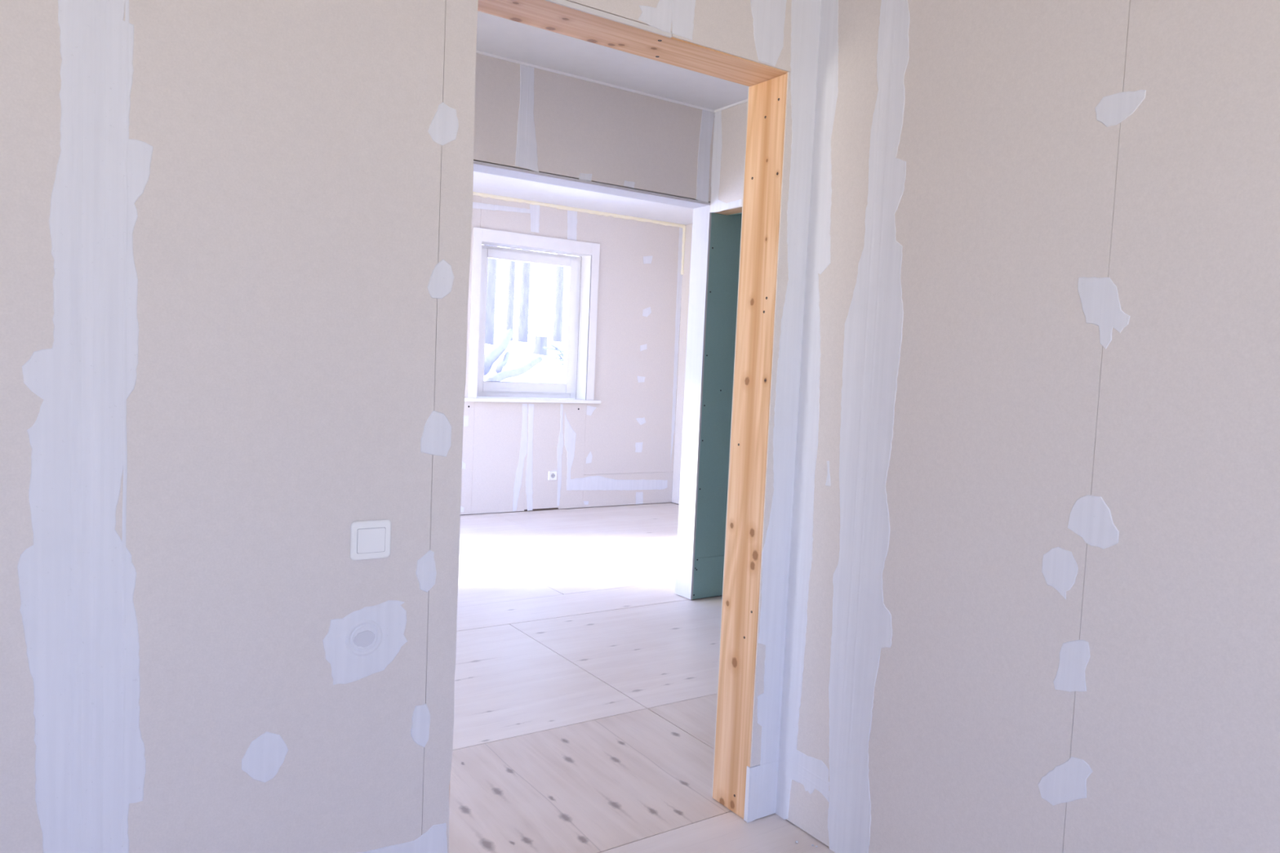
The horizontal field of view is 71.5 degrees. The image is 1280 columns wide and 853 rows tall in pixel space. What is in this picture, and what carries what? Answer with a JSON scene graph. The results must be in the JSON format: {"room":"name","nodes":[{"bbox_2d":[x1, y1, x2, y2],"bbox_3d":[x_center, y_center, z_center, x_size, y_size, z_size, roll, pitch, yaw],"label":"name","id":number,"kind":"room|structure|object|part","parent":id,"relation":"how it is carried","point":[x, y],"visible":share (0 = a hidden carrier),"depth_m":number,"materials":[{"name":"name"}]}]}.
{"room":"construction site","nodes":[
{"label":"construction site","id":0,"kind":"room"},
{"bbox_2d":[0,0,821,852],"bbox_3d":[-0.780,-0.194,1.772,5.278,2.680,0.169,0,5,-34],"label":"wall","id":1,"kind":"structure","parent":0,"point":[235,235],"depth_m":1.71,"materials":[{"name":"paint"}]},
{"bbox_2d":[350,519,391,560],"bbox_3d":[-0.561,0.237,1.856,0.084,0.082,0.013,0,5,-34],"label":"light switch","id":2,"kind":"object","parent":1,"relation":"attached to","point":[371,539],"visible":1,"depth_m":1.85,"materials":[{"name":"white plastic"}]},
{"bbox_2d":[448,0,787,818],"bbox_3d":[-0.066,0.057,2.278,0.988,2.138,0.157,0,5,-34],"label":"door frame","id":3,"kind":"structure","parent":1,"relation":"attached to","point":[767,85],"depth_m":2.50,"materials":[{"name":"brown wood"}]},
{"bbox_3d":[0.325,0.081,2.543,0.044,2.088,0.157,0,5,-34],"label":"jamb post","id":4,"kind":"part","parent":3,"relation":"part of","materials":[{"name":"brown wood"}]},
{"bbox_2d":[460,191,685,515],"bbox_3d":[-1.384,-0.632,7.328,4.465,2.715,0.269,0,5,-34],"label":"wall","id":5,"kind":"structure","parent":0,"point":[617,451],"depth_m":7.92,"materials":[{"name":"paint"}]},
{"bbox_2d":[464,226,600,403],"bbox_3d":[-0.922,-0.911,7.597,1.283,1.400,0.272,0,5,-34],"label":"window","id":6,"kind":"structure","parent":5,"relation":"in","point":[586,285],"depth_m":7.68,"materials":[{"name":"white plastic"}]},
{"bbox_3d":[-1.336,-0.917,7.200,0.073,1.371,0.014,0,5,-34],"label":"casing","id":7,"kind":"part","parent":6,"relation":"part of","materials":[{"name":"white wood"}]},
{"bbox_3d":[-0.980,-0.890,7.664,0.940,1.190,0.060,0,5,-34],"label":"sash","id":8,"kind":"part","parent":6,"relation":"part of","materials":[{"name":"white plastic"}]},
{"bbox_3d":[-0.958,-0.228,7.630,1.032,0.026,0.167,0,5,-34],"label":"sill","id":9,"kind":"part","parent":6,"relation":"part of","materials":[{"name":"white plastic"}]},
{"bbox_3d":[-0.991,-0.880,7.678,1.028,1.264,0.065,0,5,-34],"label":"frame","id":10,"kind":"part","parent":6,"relation":"part of","materials":[{"name":"white plastic"}]},
{"bbox_3d":[-0.889,-0.218,7.549,1.283,0.028,0.045,0,5,-34],"label":"sill","id":11,"kind":"part","parent":6,"relation":"part of","materials":[{"name":"white plastic"}]},
{"bbox_3d":[-0.849,-1.548,7.465,1.032,0.105,0.014,0,5,-34],"label":"casing","id":12,"kind":"part","parent":6,"relation":"part of","materials":[{"name":"white wood"}]},
{"bbox_3d":[-0.416,-0.918,7.817,0.078,1.371,0.014,0,5,-34],"label":"casing","id":13,"kind":"part","parent":6,"relation":"part of","materials":[{"name":"white wood"}]},
{"bbox_2d":[548,471,556,479],"bbox_3d":[-0.758,0.427,7.720,0.080,0.080,0.012,0,5,-34],"label":"power socket","id":14,"kind":"object","parent":5,"relation":"attached to","point":[552,474],"visible":1,"depth_m":7.71,"materials":[{"name":"white plastic"}]},
{"bbox_2d":[472,171,693,225],"bbox_3d":[-0.492,-1.889,5.996,4.465,0.250,2.827,0,5,-34],"label":"ceiling","id":15,"kind":"structure","parent":0,"point":[484,183],"depth_m":7.20,"materials":[{"name":"white paint"}]},
{"bbox_2d":[473,53,742,599],"bbox_3d":[-1.067,-0.365,3.984,7.265,2.663,0.152,0,5,-34],"label":"wall","id":16,"kind":"structure","parent":0,"point":[532,124],"depth_m":4.64,"materials":[{"name":"paint"}]},
{"bbox_2d":[475,49,715,112],"bbox_3d":[-1.790,-1.681,3.276,5.278,0.010,0.009,0,5,-34],"label":"trim","id":17,"kind":"structure","parent":16,"relation":"attached to","point":[477,51],"depth_m":4.31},
{"bbox_2d":[475,10,748,110],"bbox_3d":[-0.481,-1.716,3.107,7.665,0.200,1.996,0,5,-34],"label":"ceiling","id":18,"kind":"structure","parent":0,"point":[495,35],"depth_m":4.09,"materials":[{"name":"white paint"}]},
{"bbox_2d":[448,502,835,852],"bbox_3d":[-0.155,1.228,2.625,7.665,0.250,9.720,0,5,-34],"label":"floor","id":19,"kind":"structure","parent":0,"point":[586,686],"depth_m":3.45,"materials":[{"name":"brown wood"}]},
{"bbox_2d":[671,223,692,504],"bbox_3d":[1.151,-0.496,7.377,0.200,2.663,3.024,0,5,-34],"label":"wall","id":20,"kind":"structure","parent":0,"point":[688,234],"depth_m":8.33,"materials":[{"name":"paint"}]},
{"bbox_2d":[710,101,747,215],"bbox_3d":[0.904,-0.287,4.118,0.136,2.663,1.861,0,5,-34],"label":"wall","id":21,"kind":"structure","parent":0,"point":[730,123],"depth_m":4.65,"materials":[{"name":"paint"}]},
{"bbox_2d":[714,98,747,112],"bbox_3d":[0.910,-1.608,3.979,0.009,0.010,1.837,0,5,-34],"label":"trim","id":22,"kind":"structure","parent":21,"relation":"attached to","point":[746,100],"depth_m":4.62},
{"bbox_2d":[775,0,1279,852],"bbox_3d":[1.713,0.050,0.760,0.155,2.809,4.348,0,5,-34],"label":"wall","id":23,"kind":"structure","parent":0,"point":[1033,603],"depth_m":1.90,"materials":[{"name":"paint"}]},
{"label":"outside","id":24,"kind":"structure","parent":0,"visible":0},
{"bbox_2d":[483,338,571,399],"bbox_3d":[-9.244,-2.235,33.532,34.000,2.528,52.000,0,5,-34],"label":"snow ground","id":25,"kind":"structure","parent":24,"point":[521,353],"depth_m":15.58,"materials":[{"name":"white snow"}]},
{"bbox_2d":[484,244,497,345],"bbox_3d":[-2.907,-7.982,18.475,3.284,13.168,3.400,3,4,-1],"label":"pine tree","id":26,"kind":"object","parent":25,"relation":"on","point":[491,263],"visible":0.02,"depth_m":18.62,"materials":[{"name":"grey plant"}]},
{"bbox_2d":[484,328,514,375],"bbox_3d":[-2.504,-1.357,15.696,0.216,0.875,3.581,2,4,-2],"label":"fallen log","id":27,"kind":"object","parent":25,"relation":"on","point":[491,357],"visible":0.9,"depth_m":15.21,"materials":[{"name":"green plant"}]},
{"bbox_2d":[495,351,509,373],"bbox_3d":[-2.305,-1.087,14.960,0.101,0.373,1.965,2,4,-5],"label":"fallen log","id":28,"kind":"object","parent":25,"relation":"on","point":[500,365],"visible":0.98,"depth_m":14.46,"materials":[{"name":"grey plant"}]},
{"bbox_2d":[506,248,515,341],"bbox_3d":[-4.110,-9.771,30.520,3.597,14.301,3.618,2,4,-6],"label":"pine tree","id":29,"kind":"object","parent":25,"relation":"on","point":[510,300],"visible":0.02,"depth_m":30.66,"materials":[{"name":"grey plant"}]},
{"bbox_2d":[485,356,542,381],"bbox_3d":[-1.948,-0.881,14.009,0.135,0.494,2.206,3,4,13],"label":"fallen log","id":30,"kind":"object","parent":25,"relation":"on","point":[500,376],"visible":0.91,"depth_m":13.81,"materials":[{"name":"green plant"}]},
{"bbox_2d":[517,249,530,342],"bbox_3d":[-2.628,-8.912,22.584,3.435,14.119,3.321,0,5,-34],"label":"pine tree","id":31,"kind":"object","parent":25,"relation":"on","point":[524,293],"visible":0.03,"depth_m":22.94,"materials":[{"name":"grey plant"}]},
{"bbox_2d":[533,336,547,355],"bbox_3d":[-2.009,-1.543,17.825,0.340,0.530,0.351,0,5,-34],"label":"tree stump","id":32,"kind":"object","parent":25,"relation":"on","point":[540,341],"visible":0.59,"depth_m":17.72,"materials":[{"name":"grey wood"}]},
{"bbox_2d":[542,343,564,365],"bbox_3d":[-1.152,-1.198,16.246,1.053,0.681,2.168,2,4,-15],"label":"brushwood","id":33,"kind":"object","parent":25,"relation":"on","point":[556,348],"visible":0.06,"depth_m":16.61,"materials":[{"name":"white plant"}]},
{"bbox_2d":[552,253,564,342],"bbox_3d":[-3.060,-10.586,35.530,3.467,15.278,3.321,2,4,-14],"label":"pine tree","id":34,"kind":"object","parent":25,"relation":"on","point":[559,283],"visible":0.02,"depth_m":35.83,"materials":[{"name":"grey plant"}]}
]}

